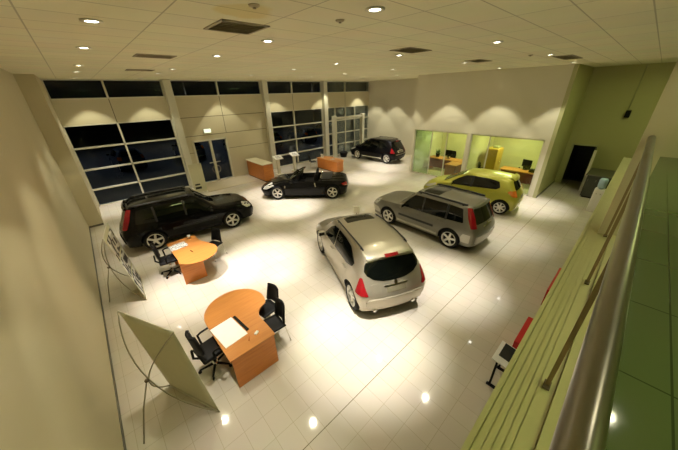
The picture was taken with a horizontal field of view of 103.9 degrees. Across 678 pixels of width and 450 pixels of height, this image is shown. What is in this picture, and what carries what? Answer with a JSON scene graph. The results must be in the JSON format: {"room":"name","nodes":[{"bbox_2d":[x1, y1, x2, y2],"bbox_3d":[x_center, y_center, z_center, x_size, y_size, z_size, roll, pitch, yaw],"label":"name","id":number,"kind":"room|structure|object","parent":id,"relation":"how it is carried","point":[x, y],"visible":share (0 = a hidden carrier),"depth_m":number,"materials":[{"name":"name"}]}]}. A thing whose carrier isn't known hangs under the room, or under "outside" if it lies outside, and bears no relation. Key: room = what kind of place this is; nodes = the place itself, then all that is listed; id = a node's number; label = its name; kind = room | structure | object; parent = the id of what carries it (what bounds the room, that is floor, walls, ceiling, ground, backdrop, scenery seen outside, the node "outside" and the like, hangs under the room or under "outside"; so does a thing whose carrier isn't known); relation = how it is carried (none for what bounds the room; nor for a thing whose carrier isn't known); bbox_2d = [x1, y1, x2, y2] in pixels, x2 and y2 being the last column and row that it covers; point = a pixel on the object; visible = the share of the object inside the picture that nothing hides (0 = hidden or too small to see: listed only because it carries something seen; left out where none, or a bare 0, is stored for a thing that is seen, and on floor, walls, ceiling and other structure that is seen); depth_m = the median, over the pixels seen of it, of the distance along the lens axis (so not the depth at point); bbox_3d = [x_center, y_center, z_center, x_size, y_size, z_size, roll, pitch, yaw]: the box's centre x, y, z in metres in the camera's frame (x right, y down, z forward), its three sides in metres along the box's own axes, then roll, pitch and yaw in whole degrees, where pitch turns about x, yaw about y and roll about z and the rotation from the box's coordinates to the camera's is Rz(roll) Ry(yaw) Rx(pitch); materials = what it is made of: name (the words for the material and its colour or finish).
{"room":"car showroom","nodes":[
{"label":"car showroom","id":0,"kind":"room"},
{"bbox_2d":[0,68,123,449],"bbox_3d":[-4.982,0.160,4.247,0.300,5.360,21.300,-23,34,-37],"label":"wall","id":1,"kind":"structure","parent":0,"point":[57,392],"depth_m":3.55,"materials":[{"name":"beige paint"}]},
{"bbox_2d":[89,227,126,449],"bbox_3d":[-3.773,2.953,4.510,0.015,0.070,18.260,-23,34,-37],"label":"baseboard","id":2,"kind":"structure","parent":1,"relation":"attached to","point":[109,352],"depth_m":5.10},
{"bbox_2d":[50,97,170,125],"bbox_3d":[-10.108,-5.234,12.127,4.110,0.980,0.124,-23,34,-37],"label":"wall panel","id":3,"kind":"object","parent":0,"point":[82,111],"visible":0.89,"depth_m":11.90,"materials":[{"name":"beige paint"}]},
{"bbox_2d":[40,79,164,99],"bbox_3d":[-10.123,-6.010,11.734,4.110,0.760,0.140,-23,34,-37],"label":"window","id":4,"kind":"structure","parent":3,"relation":"attached to","point":[101,80],"depth_m":11.56,"materials":[{"name":"metal"}]},
{"bbox_2d":[62,119,190,205],"bbox_3d":[-10.049,-3.174,13.148,4.110,3.620,0.140,-23,34,-37],"label":"window","id":5,"kind":"structure","parent":3,"relation":"attached to","point":[132,163],"depth_m":12.85,"materials":[{"name":"metal"}]},
{"bbox_2d":[175,95,270,176],"bbox_3d":[-6.515,-5.151,15.827,4.870,4.600,0.124,-23,34,-37],"label":"wall","id":6,"kind":"structure","parent":0,"point":[240,119],"depth_m":15.54,"materials":[{"name":"beige paint"}]},
{"bbox_2d":[161,79,193,187],"bbox_3d":[-8.345,-4.619,14.006,0.340,5.360,0.400,-23,34,-37],"label":"column","id":7,"kind":"structure","parent":6,"relation":"attached to","point":[166,84],"depth_m":13.57,"materials":[{"name":"paint"}]},
{"bbox_2d":[203,128,210,132],"bbox_3d":[-7.343,-5.244,14.780,0.400,0.220,0.076,-23,34,-37],"label":"exit sign","id":8,"kind":"object","parent":6,"relation":"attached to","point":[209,129],"visible":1,"depth_m":14.75,"materials":[{"name":"white plastic"}]},
{"bbox_2d":[192,137,234,182],"bbox_3d":[-7.321,-3.794,15.592,1.920,2.420,0.196,-23,34,-37],"label":"door","id":9,"kind":"structure","parent":6,"relation":"in","point":[224,138],"depth_m":15.68,"materials":[{"name":"metal"}]},
{"bbox_2d":[170,80,260,96],"bbox_3d":[-6.573,-7.546,14.626,4.870,0.760,0.140,-23,34,-37],"label":"window","id":10,"kind":"structure","parent":6,"relation":"in","point":[215,81],"depth_m":14.57,"materials":[{"name":"metal"}]},
{"bbox_2d":[260,80,276,169],"bbox_3d":[-4.516,-6.276,17.125,0.340,5.360,0.400,-23,34,-37],"label":"trim","id":11,"kind":"structure","parent":6,"relation":"attached to","point":[263,83],"depth_m":16.79,"materials":[{"name":"paint"}]},
{"bbox_2d":[269,93,321,111],"bbox_3d":[-2.901,-8.352,17.998,4.400,0.980,0.124,-23,34,-37],"label":"wall panel","id":12,"kind":"object","parent":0,"point":[278,102],"visible":0.82,"depth_m":17.87,"materials":[{"name":"beige paint"}]},
{"bbox_2d":[267,81,320,93],"bbox_3d":[-2.916,-9.128,17.604,4.400,0.760,0.140,-23,34,-37],"label":"window","id":13,"kind":"structure","parent":12,"relation":"attached to","point":[291,91],"depth_m":17.48,"materials":[{"name":"glass"}]},
{"bbox_2d":[272,108,323,166],"bbox_3d":[-2.841,-6.292,19.019,4.400,3.620,0.140,-23,34,-37],"label":"window","id":14,"kind":"structure","parent":12,"relation":"attached to","point":[321,122],"depth_m":19.05,"materials":[{"name":"glass"}]},
{"bbox_2d":[0,0,677,80],"bbox_3d":[2.275,-5.450,8.992,20.220,0.100,21.300,-23,34,-37],"label":"ceiling","id":15,"kind":"structure","parent":0,"point":[40,38],"depth_m":4.03,"materials":[{"name":"tile"}]},
{"bbox_2d":[75,46,91,48],"bbox_3d":[-4.159,-2.888,4.323,0.210,0.014,0.210,-23,34,-37],"label":"recessed light","id":16,"kind":"object","parent":15,"relation":"in","point":[80,47],"visible":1,"depth_m":4.28,"materials":[{"name":"metal"}]},
{"bbox_2d":[79,18,103,23],"bbox_3d":[-2.668,-2.198,2.860,0.210,0.014,0.210,-23,34,-37],"label":"recessed light","id":17,"kind":"object","parent":15,"relation":"in","point":[86,20],"visible":1,"depth_m":2.84,"materials":[{"name":"metal"}]},
{"bbox_2d":[125,69,153,70],"bbox_3d":[-6.062,-4.709,8.081,0.700,0.020,0.500,-23,34,-37],"label":"ceiling vent","id":18,"kind":"object","parent":15,"relation":"in","point":[126,69],"visible":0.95,"depth_m":7.96,"materials":[{"name":"brown metal"}]},
{"bbox_2d":[132,53,176,58],"bbox_3d":[-3.768,-3.449,5.434,0.700,0.020,0.500,-23,34,-37],"label":"ceiling vent","id":19,"kind":"object","parent":15,"relation":"in","point":[136,54],"visible":0.99,"depth_m":5.37,"materials":[{"name":"brown metal"}]},
{"bbox_2d":[203,19,269,34],"bbox_3d":[-1.275,-2.452,3.303,0.600,0.020,0.600,-23,34,-37],"label":"ceiling vent","id":20,"kind":"object","parent":15,"relation":"in","point":[222,25],"visible":1,"depth_m":3.26,"materials":[{"name":"metal"}]},
{"bbox_2d":[248,3,259,8],"bbox_3d":[-0.801,-2.063,2.510,0.110,0.030,0.110,-23,34,-37],"label":"ceiling sensor","id":21,"kind":"object","parent":15,"relation":"attached to","point":[252,5],"visible":1,"depth_m":2.48,"materials":[{"name":"beige plastic"}]},
{"bbox_2d":[261,39,274,41],"bbox_3d":[-1.122,-2.897,4.181,0.210,0.014,0.210,-23,34,-37],"label":"recessed light","id":22,"kind":"object","parent":15,"relation":"in","point":[265,40],"visible":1,"depth_m":4.13,"materials":[{"name":"metal"}]},
{"bbox_2d":[365,6,384,12],"bbox_3d":[0.369,-2.207,2.717,0.210,0.014,0.210,-23,34,-37],"label":"recessed light","id":23,"kind":"object","parent":15,"relation":"in","point":[372,9],"visible":1,"depth_m":2.70,"materials":[{"name":"metal"}]},
{"bbox_2d":[389,47,431,53],"bbox_3d":[1.503,-3.641,5.540,0.800,0.020,0.500,-23,34,-37],"label":"ceiling vent","id":24,"kind":"object","parent":15,"relation":"in","point":[411,50],"visible":0.98,"depth_m":5.49,"materials":[{"name":"metal"}]},
{"bbox_2d":[465,59,490,62],"bbox_3d":[4.182,-4.916,7.954,0.900,0.020,0.450,-23,34,-37],"label":"ceiling vent","id":25,"kind":"object","parent":15,"relation":"in","point":[475,60],"visible":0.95,"depth_m":7.86,"materials":[{"name":"brown metal"}]},
{"bbox_2d":[552,54,581,59],"bbox_3d":[6.588,-4.822,7.638,1.500,0.020,0.450,-23,34,-37],"label":"ceiling vent","id":26,"kind":"object","parent":15,"relation":"in","point":[564,57],"visible":0.96,"depth_m":7.58,"materials":[{"name":"metal"}]},
{"bbox_2d":[90,152,592,449],"bbox_3d":[2.404,-0.566,11.428,20.220,0.100,21.300,-23,34,-37],"label":"floor","id":27,"kind":"structure","parent":0,"point":[409,375],"depth_m":5.92,"materials":[{"name":"tile"}]},
{"bbox_2d":[13,74,102,225],"bbox_3d":[-10.787,-2.780,10.447,0.460,5.360,2.740,-23,34,-37],"label":"pier","id":28,"kind":"object","parent":27,"relation":"on","point":[31,86],"visible":0.86,"depth_m":9.44,"materials":[{"name":"beige paint"}]},
{"bbox_2d":[101,222,146,301],"bbox_3d":[-5.529,0.996,6.519,0.784,1.859,1.155,-23,34,-37],"label":"banner stand","id":29,"kind":"object","parent":27,"relation":"on","point":[109,237],"visible":1,"depth_m":6.57,"materials":[{"name":"paper"}]},
{"bbox_2d":[107,229,143,293],"bbox_3d":[-5.365,0.935,6.669,0.231,1.615,1.000,-21,33,-34],"label":"picture","id":30,"kind":"object","parent":29,"relation":"attached to","point":[113,243],"depth_m":6.64},
{"bbox_2d":[150,242,181,278],"bbox_3d":[-4.876,0.930,7.532,0.620,1.045,0.620,-19,32,-32],"label":"office chair","id":31,"kind":"object","parent":27,"relation":"on","point":[170,258],"visible":0.86,"depth_m":7.44,"materials":[{"name":"black leather"}]},
{"bbox_2d":[117,310,219,443],"bbox_3d":[-2.606,2.124,4.047,1.063,1.909,0.866,-12,28,-20],"label":"banner stand","id":32,"kind":"object","parent":27,"relation":"on","point":[161,344],"visible":1,"depth_m":3.89,"materials":[{"name":"fabric"}]},
{"bbox_2d":[119,186,252,248],"bbox_3d":[-5.525,-0.537,9.880,4.390,1.605,2.082,-22,33,-36],"label":"car","id":33,"kind":"object","parent":27,"relation":"on","point":[146,218],"visible":0.99,"depth_m":9.05,"materials":[{"name":"paint"}]},
{"bbox_2d":[122,210,130,230],"bbox_3d":[-6.630,-0.144,8.283,0.197,0.590,0.390,17,32,32],"label":"tail lamp","id":34,"kind":"object","parent":33,"relation":"attached to","point":[126,224],"depth_m":8.26,"materials":[{"name":"red plastic"}]},
{"bbox_2d":[166,235,216,284],"bbox_3d":[-4.146,0.988,7.729,1.048,0.730,1.719,-23,34,-37],"label":"desk","id":35,"kind":"object","parent":27,"relation":"on","point":[192,266],"visible":1,"depth_m":7.35,"materials":[{"name":"orange wood"}]},
{"bbox_2d":[168,241,187,250],"bbox_3d":[-4.649,0.615,7.671,0.340,0.012,0.440,22,35,38],"label":"brochure","id":36,"kind":"object","parent":35,"relation":"on","point":[182,244],"visible":1,"depth_m":7.65,"materials":[{"name":"white paper"}]},
{"bbox_2d":[188,163,207,191],"bbox_3d":[-7.348,-2.421,13.849,0.600,1.520,0.320,-21,32,-33],"label":"sign board","id":37,"kind":"object","parent":27,"relation":"on","point":[196,172],"visible":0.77,"depth_m":13.80,"materials":[{"name":"plastic"}]},
{"bbox_2d":[185,327,231,379],"bbox_3d":[-2.350,2.219,4.815,0.620,1.045,0.620,19,33,35],"label":"office chair","id":38,"kind":"object","parent":27,"relation":"on","point":[207,351],"visible":0.9,"depth_m":4.73,"materials":[{"name":"black leather"}]},
{"bbox_2d":[209,228,226,261],"bbox_3d":[-3.922,0.604,8.294,0.452,0.906,0.531,9,28,20],"label":"chair","id":39,"kind":"object","parent":27,"relation":"on","point":[215,232],"visible":0.7,"depth_m":8.35,"materials":[{"name":"black plastic"}]},
{"bbox_2d":[206,175,255,191],"bbox_3d":[-6.513,-2.465,15.581,2.750,0.015,1.700,-23,34,-37],"label":"door mat","id":40,"kind":"object","parent":27,"relation":"on","point":[222,184],"visible":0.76,"depth_m":15.55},
{"bbox_2d":[204,289,277,387],"bbox_3d":[-1.914,2.099,5.385,1.179,0.730,1.720,-23,34,-37],"label":"desk","id":41,"kind":"object","parent":27,"relation":"on","point":[250,358],"visible":0.74,"depth_m":4.93,"materials":[{"name":"orange wood"}]},
{"bbox_2d":[210,317,247,347],"bbox_3d":[-2.017,1.954,4.851,0.600,0.008,0.420,20,34,37],"label":"paper stack","id":42,"kind":"object","parent":41,"relation":"on","point":[229,331],"visible":1,"depth_m":4.83,"materials":[{"name":"white paper"}]},
{"bbox_2d":[233,316,248,330],"bbox_3d":[-1.861,1.855,5.024,0.500,0.024,0.050,20,34,37],"label":"clipboard","id":43,"kind":"object","parent":41,"relation":"on","point":[243,325],"visible":1,"depth_m":5.00,"materials":[{"name":"black plastic"}]},
{"bbox_2d":[245,157,273,181],"bbox_3d":[-4.845,-3.411,16.262,0.740,1.020,2.240,-23,34,-37],"label":"reception desk","id":44,"kind":"object","parent":27,"relation":"on","point":[261,169],"depth_m":15.77,"materials":[{"name":"brown wood"}]},
{"bbox_2d":[245,157,272,165],"bbox_3d":[-4.857,-3.849,16.043,0.740,0.040,2.240,-23,34,-37],"label":"countertop","id":45,"kind":"structure","parent":44,"relation":"on","point":[255,160],"depth_m":15.90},
{"bbox_2d":[259,283,278,318],"bbox_3d":[-1.550,1.793,5.785,0.452,0.906,0.531,19,33,35],"label":"chair","id":46,"kind":"object","parent":27,"relation":"on","point":[268,308],"visible":0.59,"depth_m":5.79,"materials":[{"name":"black leather"}]},
{"bbox_2d":[263,297,290,339],"bbox_3d":[-1.323,1.997,5.364,0.531,0.906,0.452,-21,32,-33],"label":"chair","id":47,"kind":"object","parent":27,"relation":"on","point":[274,322],"visible":0.74,"depth_m":5.38,"materials":[{"name":"black plastic"}]},
{"bbox_2d":[272,155,283,174],"bbox_3d":[-3.818,-3.786,16.790,0.560,1.171,0.435,-23,34,-37],"label":"lectern","id":48,"kind":"object","parent":27,"relation":"on","point":[277,158],"visible":0.98,"depth_m":16.72,"materials":[{"name":"metal"}]},
{"bbox_2d":[289,152,298,170],"bbox_3d":[-2.933,-4.199,17.571,0.560,1.171,0.435,-23,34,-37],"label":"lectern","id":49,"kind":"object","parent":27,"relation":"on","point":[293,154],"visible":0.87,"depth_m":17.48,"materials":[{"name":"metal"}]},
{"bbox_2d":[261,167,348,198],"bbox_3d":[-1.706,-2.230,13.435,4.384,1.281,2.097,-3,27,-2],"label":"roadster","id":50,"kind":"object","parent":27,"relation":"on","point":[297,183],"visible":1,"depth_m":12.76,"materials":[{"name":"black paint"}]},
{"bbox_2d":[321,81,329,155],"bbox_3d":[-1.031,-7.783,19.963,0.340,5.360,0.400,-23,34,-37],"label":"trim","id":51,"kind":"structure","parent":27,"relation":"on","point":[324,92],"depth_m":19.69,"materials":[{"name":"paint"}]},
{"bbox_2d":[316,156,343,171],"bbox_3d":[-0.518,-4.064,17.701,0.820,0.700,2.100,-23,34,-37],"label":"reception desk","id":52,"kind":"object","parent":27,"relation":"on","point":[336,165],"visible":0.91,"depth_m":17.31,"materials":[{"name":"orange wood"}]},
{"bbox_2d":[332,116,337,157],"bbox_3d":[-0.330,-6.787,20.517,0.260,3.050,0.300,-23,34,-37],"label":"trim","id":53,"kind":"structure","parent":27,"relation":"on","point":[334,118],"depth_m":20.39,"materials":[{"name":"metal"}]},
{"bbox_2d":[337,115,361,118],"bbox_3d":[0.770,-8.484,20.836,2.820,0.150,0.140,-23,34,-37],"label":"trim","id":54,"kind":"structure","parent":53,"relation":"attached to","point":[352,116],"depth_m":20.78,"materials":[{"name":"metal"}]},
{"bbox_2d":[340,151,347,156],"bbox_3d":[0.377,-5.651,21.171,0.680,0.400,0.680,-23,34,-37],"label":"planter","id":55,"kind":"object","parent":27,"relation":"on","point":[342,153],"visible":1,"depth_m":20.98,"materials":[{"name":"black plastic"}]},
{"bbox_2d":[353,206,359,213],"bbox_3d":[0.694,-0.479,10.584,0.319,0.580,0.319,0,27,3],"label":"stand","id":56,"kind":"object","parent":27,"relation":"on","point":[355,208],"visible":0.57,"depth_m":10.51,"materials":[{"name":"metal"}]},
{"bbox_2d":[360,113,364,143],"bbox_3d":[1.934,-7.766,22.361,0.260,3.050,0.300,-23,34,-37],"label":"trim","id":57,"kind":"structure","parent":27,"relation":"on","point":[362,118],"depth_m":22.08,"materials":[{"name":"metal"}]},
{"bbox_2d":[316,213,424,312],"bbox_3d":[0.538,0.524,7.457,2.062,1.580,4.254,-8,27,-13],"label":"car","id":58,"kind":"object","parent":27,"relation":"on","point":[377,268],"visible":1,"depth_m":5.95,"materials":[{"name":"beige paint"}]},
{"bbox_2d":[355,278,367,296],"bbox_3d":[0.483,1.335,5.612,0.161,0.350,0.298,-18,31,-29],"label":"tail lamp","id":59,"kind":"object","parent":58,"relation":"attached to","point":[361,286],"depth_m":5.62,"materials":[{"name":"red plastic"}]},
{"bbox_2d":[384,251,398,256],"bbox_3d":[1.128,0.630,5.721,0.321,0.059,0.093,-10,28,-17],"label":"lamp","id":60,"kind":"object","parent":58,"relation":"attached to","point":[393,253],"depth_m":5.72,"materials":[{"name":"red plastic"}]},
{"bbox_2d":[420,264,424,282],"bbox_3d":[1.913,1.082,6.044,0.161,0.350,0.298,-3,27,-4],"label":"tail lamp","id":61,"kind":"object","parent":58,"relation":"attached to","point":[422,277],"depth_m":6.01,"materials":[{"name":"red plastic"}]},
{"bbox_2d":[351,136,405,163],"bbox_3d":[2.806,-5.777,19.952,2.084,1.598,4.300,-23,34,-37],"label":"black crossover","id":62,"kind":"object","parent":27,"relation":"on","point":[387,149],"visible":1,"depth_m":18.96,"materials":[{"name":"paint"}]},
{"bbox_2d":[374,183,494,247],"bbox_3d":[3.220,-0.615,9.618,2.027,1.564,4.276,-20,32,-32],"label":"station wagon","id":63,"kind":"object","parent":27,"relation":"on","point":[456,215],"visible":0.99,"depth_m":8.60,"materials":[{"name":"paint"}]},
{"bbox_2d":[468,208,476,229],"bbox_3d":[3.934,-0.186,7.877,0.192,0.574,0.380,-13,29,-21],"label":"tail lamp","id":64,"kind":"object","parent":63,"relation":"attached to","point":[472,219],"depth_m":7.86,"materials":[{"name":"red plastic"}]},
{"bbox_2d":[429,155,462,168],"bbox_3d":[6.794,-3.824,16.768,0.750,0.758,2.300,-23,34,-37],"label":"office desk","id":65,"kind":"object","parent":27,"relation":"on","point":[435,161],"visible":0.48,"depth_m":16.78,"materials":[{"name":"orange wood"}]},
{"bbox_2d":[445,150,452,158],"bbox_3d":[6.816,-4.407,16.515,0.200,0.510,0.460,-23,34,-37],"label":"monitor","id":66,"kind":"object","parent":65,"relation":"on","point":[448,153],"visible":0.79,"depth_m":16.46,"materials":[{"name":"black plastic"}]},
{"bbox_2d":[446,151,455,157],"bbox_3d":[7.322,-4.273,17.319,0.620,1.045,0.620,-23,34,-37],"label":"office chair","id":67,"kind":"object","parent":27,"relation":"on","point":[453,152],"visible":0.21,"depth_m":17.31,"materials":[{"name":"black plastic"}]},
{"bbox_2d":[444,161,461,174],"bbox_3d":[6.705,-3.240,15.600,1.000,0.758,0.700,-23,34,-37],"label":"office desk","id":68,"kind":"object","parent":27,"relation":"on","point":[453,167],"visible":0.72,"depth_m":15.31,"materials":[{"name":"orange wood"}]},
{"bbox_2d":[424,168,523,213],"bbox_3d":[5.934,-1.783,11.901,4.033,1.489,2.014,17,32,32],"label":"hatchback","id":69,"kind":"object","parent":27,"relation":"on","point":[504,190],"visible":0.73,"depth_m":10.79,"materials":[{"name":"paint"}]},
{"bbox_2d":[508,191,517,197],"bbox_3d":[6.758,-1.180,10.302,0.365,0.246,0.190,-3,27,-2],"label":"tail lamp","id":70,"kind":"object","parent":69,"relation":"attached to","point":[511,194],"depth_m":10.29,"materials":[{"name":"orange plastic"}]},
{"bbox_2d":[483,146,503,170],"bbox_3d":[8.716,-3.530,15.066,0.900,1.660,0.613,-23,34,-37],"label":"tall cabinet","id":71,"kind":"object","parent":27,"relation":"on","point":[494,156],"visible":0.64,"depth_m":14.69,"materials":[{"name":"yellow wood"}]},
{"bbox_2d":[486,341,515,388],"bbox_3d":[2.819,2.444,4.551,0.500,0.633,0.338,-23,34,-37],"label":"stand","id":72,"kind":"object","parent":27,"relation":"on","point":[504,353],"visible":0.75,"depth_m":4.46,"materials":[{"name":"white plastic"}]},
{"bbox_2d":[499,166,533,184],"bbox_3d":[9.467,-2.553,14.077,0.750,0.758,1.700,-23,34,-37],"label":"office desk","id":73,"kind":"object","parent":27,"relation":"on","point":[525,178],"visible":0.44,"depth_m":13.68,"materials":[{"name":"orange wood"}]},
{"bbox_2d":[522,159,532,169],"bbox_3d":[9.772,-3.137,13.811,0.200,0.510,0.460,-14,29,-24],"label":"monitor","id":74,"kind":"object","parent":73,"relation":"on","point":[526,163],"visible":1,"depth_m":13.78,"materials":[{"name":"black plastic"}]},
{"bbox_2d":[512,317,532,348],"bbox_3d":[3.563,2.218,5.113,0.850,0.500,0.200,-23,34,-37],"label":"plinth","id":75,"kind":"object","parent":27,"relation":"on","point":[529,320],"visible":0.32,"depth_m":4.97,"materials":[{"name":"red plastic"}]},
{"bbox_2d":[541,268,561,303],"bbox_3d":[5.229,1.525,6.415,1.200,0.500,0.200,-23,34,-37],"label":"plinth","id":76,"kind":"object","parent":27,"relation":"on","point":[558,271],"visible":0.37,"depth_m":6.19,"materials":[{"name":"red plastic"}]},
{"bbox_2d":[586,178,608,211],"bbox_3d":[10.377,-1.197,10.636,0.366,1.360,0.320,-23,34,-37],"label":"water cooler","id":77,"kind":"object","parent":27,"relation":"on","point":[600,189],"visible":0.93,"depth_m":10.55,"materials":[{"name":"white plastic"}]},
{"bbox_2d":[597,178,608,188],"bbox_3d":[10.382,-1.625,10.441,0.270,0.420,0.267,-23,34,-37],"label":"bottle","id":78,"kind":"object","parent":77,"relation":"on","point":[603,182],"depth_m":10.36,"materials":[{"name":"blue plastic"}]},
{"bbox_2d":[580,168,615,197],"bbox_3d":[12.026,-1.897,12.287,1.560,1.060,1.000,-23,34,-37],"label":"counter","id":79,"kind":"object","parent":27,"relation":"on","point":[595,174],"depth_m":11.98,"materials":[{"name":"black plastic"}]},
{"bbox_2d":[580,175,608,196],"bbox_3d":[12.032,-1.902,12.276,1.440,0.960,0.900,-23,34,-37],"label":"countertop","id":80,"kind":"structure","parent":79,"relation":"on","point":[588,175],"depth_m":12.03,"materials":[{"name":"grey"}]},
{"bbox_2d":[586,168,615,178],"bbox_3d":[12.014,-2.353,12.060,1.560,0.040,1.000,-23,34,-37],"label":"countertop","id":81,"kind":"structure","parent":79,"relation":"on","point":[603,173],"depth_m":11.99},
{"bbox_2d":[328,92,368,107],"bbox_3d":[0.716,-9.917,20.944,4.760,0.980,0.124,-23,34,-37],"label":"wall panel","id":82,"kind":"object","parent":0,"point":[347,98],"visible":0.82,"depth_m":20.86,"materials":[{"name":"beige paint"}]},
{"bbox_2d":[327,81,368,92],"bbox_3d":[0.701,-10.693,20.550,4.760,0.760,0.140,-23,34,-37],"label":"window","id":83,"kind":"structure","parent":82,"relation":"attached to","point":[327,81],"depth_m":20.36,"materials":[{"name":"glass"}]},
{"bbox_2d":[329,105,368,155],"bbox_3d":[0.776,-7.857,21.965,4.760,3.620,0.140,-23,34,-37],"label":"window","id":84,"kind":"structure","parent":82,"relation":"attached to","point":[354,118],"depth_m":21.98,"materials":[{"name":"metal"}]},
{"bbox_2d":[365,79,417,153],"bbox_3d":[4.993,-8.338,20.756,0.300,5.360,7.520,-23,34,-37],"label":"wall","id":85,"kind":"structure","parent":0,"point":[392,103],"depth_m":21.04,"materials":[{"name":"white paint"}]},
{"bbox_2d":[466,135,494,169],"bbox_3d":[8.028,-4.271,15.108,3.310,2.980,0.140,-23,34,-37],"label":"wall office partition","id":86,"kind":"structure","parent":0,"point":[479,145],"depth_m":14.84,"materials":[{"name":"beige paint"}]},
{"bbox_2d":[409,64,574,196],"bbox_3d":[8.207,-5.401,14.697,4.100,5.360,6.740,-23,34,-37],"label":"wall","id":87,"kind":"structure","parent":0,"point":[526,102],"depth_m":12.47,"materials":[{"name":"white paint"}]},
{"bbox_2d":[411,129,467,176],"bbox_3d":[5.643,-4.055,15.261,0.050,2.570,3.120,-23,34,-37],"label":"window","id":88,"kind":"structure","parent":87,"relation":"in","point":[416,129],"depth_m":15.37,"materials":[{"name":"glass"}]},
{"bbox_2d":[465,134,544,195],"bbox_3d":[7.886,-3.016,13.059,0.050,2.570,3.140,-23,34,-37],"label":"window","id":89,"kind":"structure","parent":87,"relation":"in","point":[472,134],"depth_m":12.85,"materials":[{"name":"metal"}]},
{"bbox_2d":[440,62,676,185],"bbox_3d":[11.735,-4.745,13.195,0.150,5.360,13.630,-23,34,-37],"label":"wall","id":90,"kind":"structure","parent":0,"point":[600,121],"depth_m":12.17,"materials":[{"name":"green paint"}]},
{"bbox_2d":[559,143,597,182],"bbox_3d":[12.176,-3.070,13.533,0.180,2.040,0.950,-23,34,-37],"label":"trim","id":91,"kind":"structure","parent":90,"relation":"attached to","point":[571,150],"depth_m":13.54,"materials":[{"name":"paint"}]},
{"bbox_2d":[578,147,596,190],"bbox_3d":[12.041,-2.703,12.860,0.132,1.960,1.000,20,34,37],"label":"door","id":92,"kind":"structure","parent":90,"relation":"in","point":[595,150],"depth_m":12.48,"materials":[{"name":"metal"}]},
{"bbox_2d":[624,110,631,117],"bbox_3d":[12.691,-4.878,11.663,0.194,0.300,0.170,-23,34,-37],"label":"wall speaker","id":93,"kind":"object","parent":90,"relation":"attached to","point":[628,112],"visible":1,"depth_m":11.60,"materials":[{"name":"black plastic"}]},
{"bbox_2d":[628,64,647,108],"bbox_3d":[12.699,-5.838,11.278,0.028,1.700,0.028,-23,34,-37],"label":"cable conduit","id":94,"kind":"object","parent":90,"relation":"attached to","point":[647,64],"visible":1,"depth_m":11.22,"materials":[{"name":"paint"}]},
{"bbox_2d":[533,64,593,197],"bbox_3d":[10.413,-4.267,12.307,3.760,5.360,0.140,-23,34,-37],"label":"wall","id":95,"kind":"structure","parent":0,"point":[581,74],"depth_m":11.71,"materials":[{"name":"green paint"}]},
{"bbox_2d":[536,180,554,197],"bbox_3d":[10.417,-1.838,13.341,3.460,0.090,0.015,-23,34,-37],"label":"baseboard","id":96,"kind":"structure","parent":95,"relation":"attached to","point":[554,180],"depth_m":13.20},
{"bbox_2d":[562,145,595,181],"bbox_3d":[13.147,-3.523,14.323,2.500,2.300,1.050,-23,34,-37],"label":"wall","id":97,"kind":"structure","parent":0,"point":[580,157],"depth_m":15.14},
{"bbox_2d":[597,60,677,235],"bbox_3d":[3.309,-0.981,2.749,0.300,2.375,0.188,-23,34,-37],"label":"wall","id":98,"kind":"structure","parent":0,"point":[663,121],"depth_m":2.67,"materials":[{"name":"beige paint"}]},
{"bbox_2d":[460,157,631,449],"bbox_3d":[3.260,0.229,3.367,10.720,0.392,0.318,-23,34,-37],"label":"ledge","id":99,"kind":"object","parent":98,"relation":"attached to","point":[519,414],"depth_m":1.73,"materials":[{"name":"paint"}]},
{"bbox_2d":[542,135,655,449],"bbox_3d":[1.271,0.432,1.374,5.238,1.136,0.057,-23,34,-37],"label":"balustrade","id":100,"kind":"object","parent":99,"relation":"on","point":[583,423],"visible":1,"depth_m":0.57,"materials":[{"name":"metal"}]},
{"bbox_2d":[606,157,677,449],"bbox_3d":[5.044,0.819,1.991,11.320,0.280,4.300,-23,34,-37],"label":"floor","id":101,"kind":"structure","parent":0,"point":[644,415],"depth_m":1.86,"materials":[{"name":"tile"}]},
{"bbox_2d":[660,123,677,157],"bbox_3d":[9.232,-2.061,4.899,0.150,2.640,4.300,-23,34,-37],"label":"wall","id":102,"kind":"structure","parent":0,"point":[670,150],"depth_m":6.37,"materials":[{"name":"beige paint"}]},
{"label":"outside","id":103,"kind":"structure","parent":0,"visible":0},
{"bbox_2d":[64,106,365,203],"bbox_3d":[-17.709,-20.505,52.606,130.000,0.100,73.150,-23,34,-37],"label":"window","id":104,"kind":"structure","parent":103,"point":[106,134],"depth_m":25.99,"materials":[{"name":"glass"}]},
{"bbox_2d":[106,146,147,171],"bbox_3d":[-15.939,-5.141,19.909,4.075,1.504,2.034,18,32,34],"label":"parked car","id":105,"kind":"object","parent":104,"relation":"on","point":[119,155],"visible":0.89,"depth_m":18.74,"materials":[{"name":"blue paint"}]},
{"bbox_2d":[171,142,205,156],"bbox_3d":[-13.036,-6.699,22.880,4.075,1.504,2.034,20,34,36],"label":"parked car","id":106,"kind":"object","parent":104,"relation":"on","point":[200,150],"visible":0.48,"depth_m":22.04,"materials":[{"name":"blue paint"}]},
{"bbox_2d":[273,131,282,145],"bbox_3d":[-7.332,-8.802,26.794,4.075,1.504,2.034,21,34,38],"label":"parked car","id":107,"kind":"object","parent":104,"relation":"on","point":[277,137],"visible":0.21,"depth_m":25.62,"materials":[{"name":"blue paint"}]},
{"bbox_2d":[287,126,317,142],"bbox_3d":[-4.114,-10.073,29.173,4.075,1.504,2.034,20,34,36],"label":"parked car","id":108,"kind":"object","parent":104,"relation":"on","point":[302,131],"visible":0.88,"depth_m":28.01,"materials":[{"name":"blue paint"}]},
{"bbox_2d":[314,123,337,135],"bbox_3d":[-1.909,-11.631,32.179,2.034,1.504,4.075,-24,34,-37],"label":"parked car","id":109,"kind":"object","parent":104,"relation":"on","point":[318,127],"visible":0.36,"depth_m":31.29,"materials":[{"name":"blue paint"}]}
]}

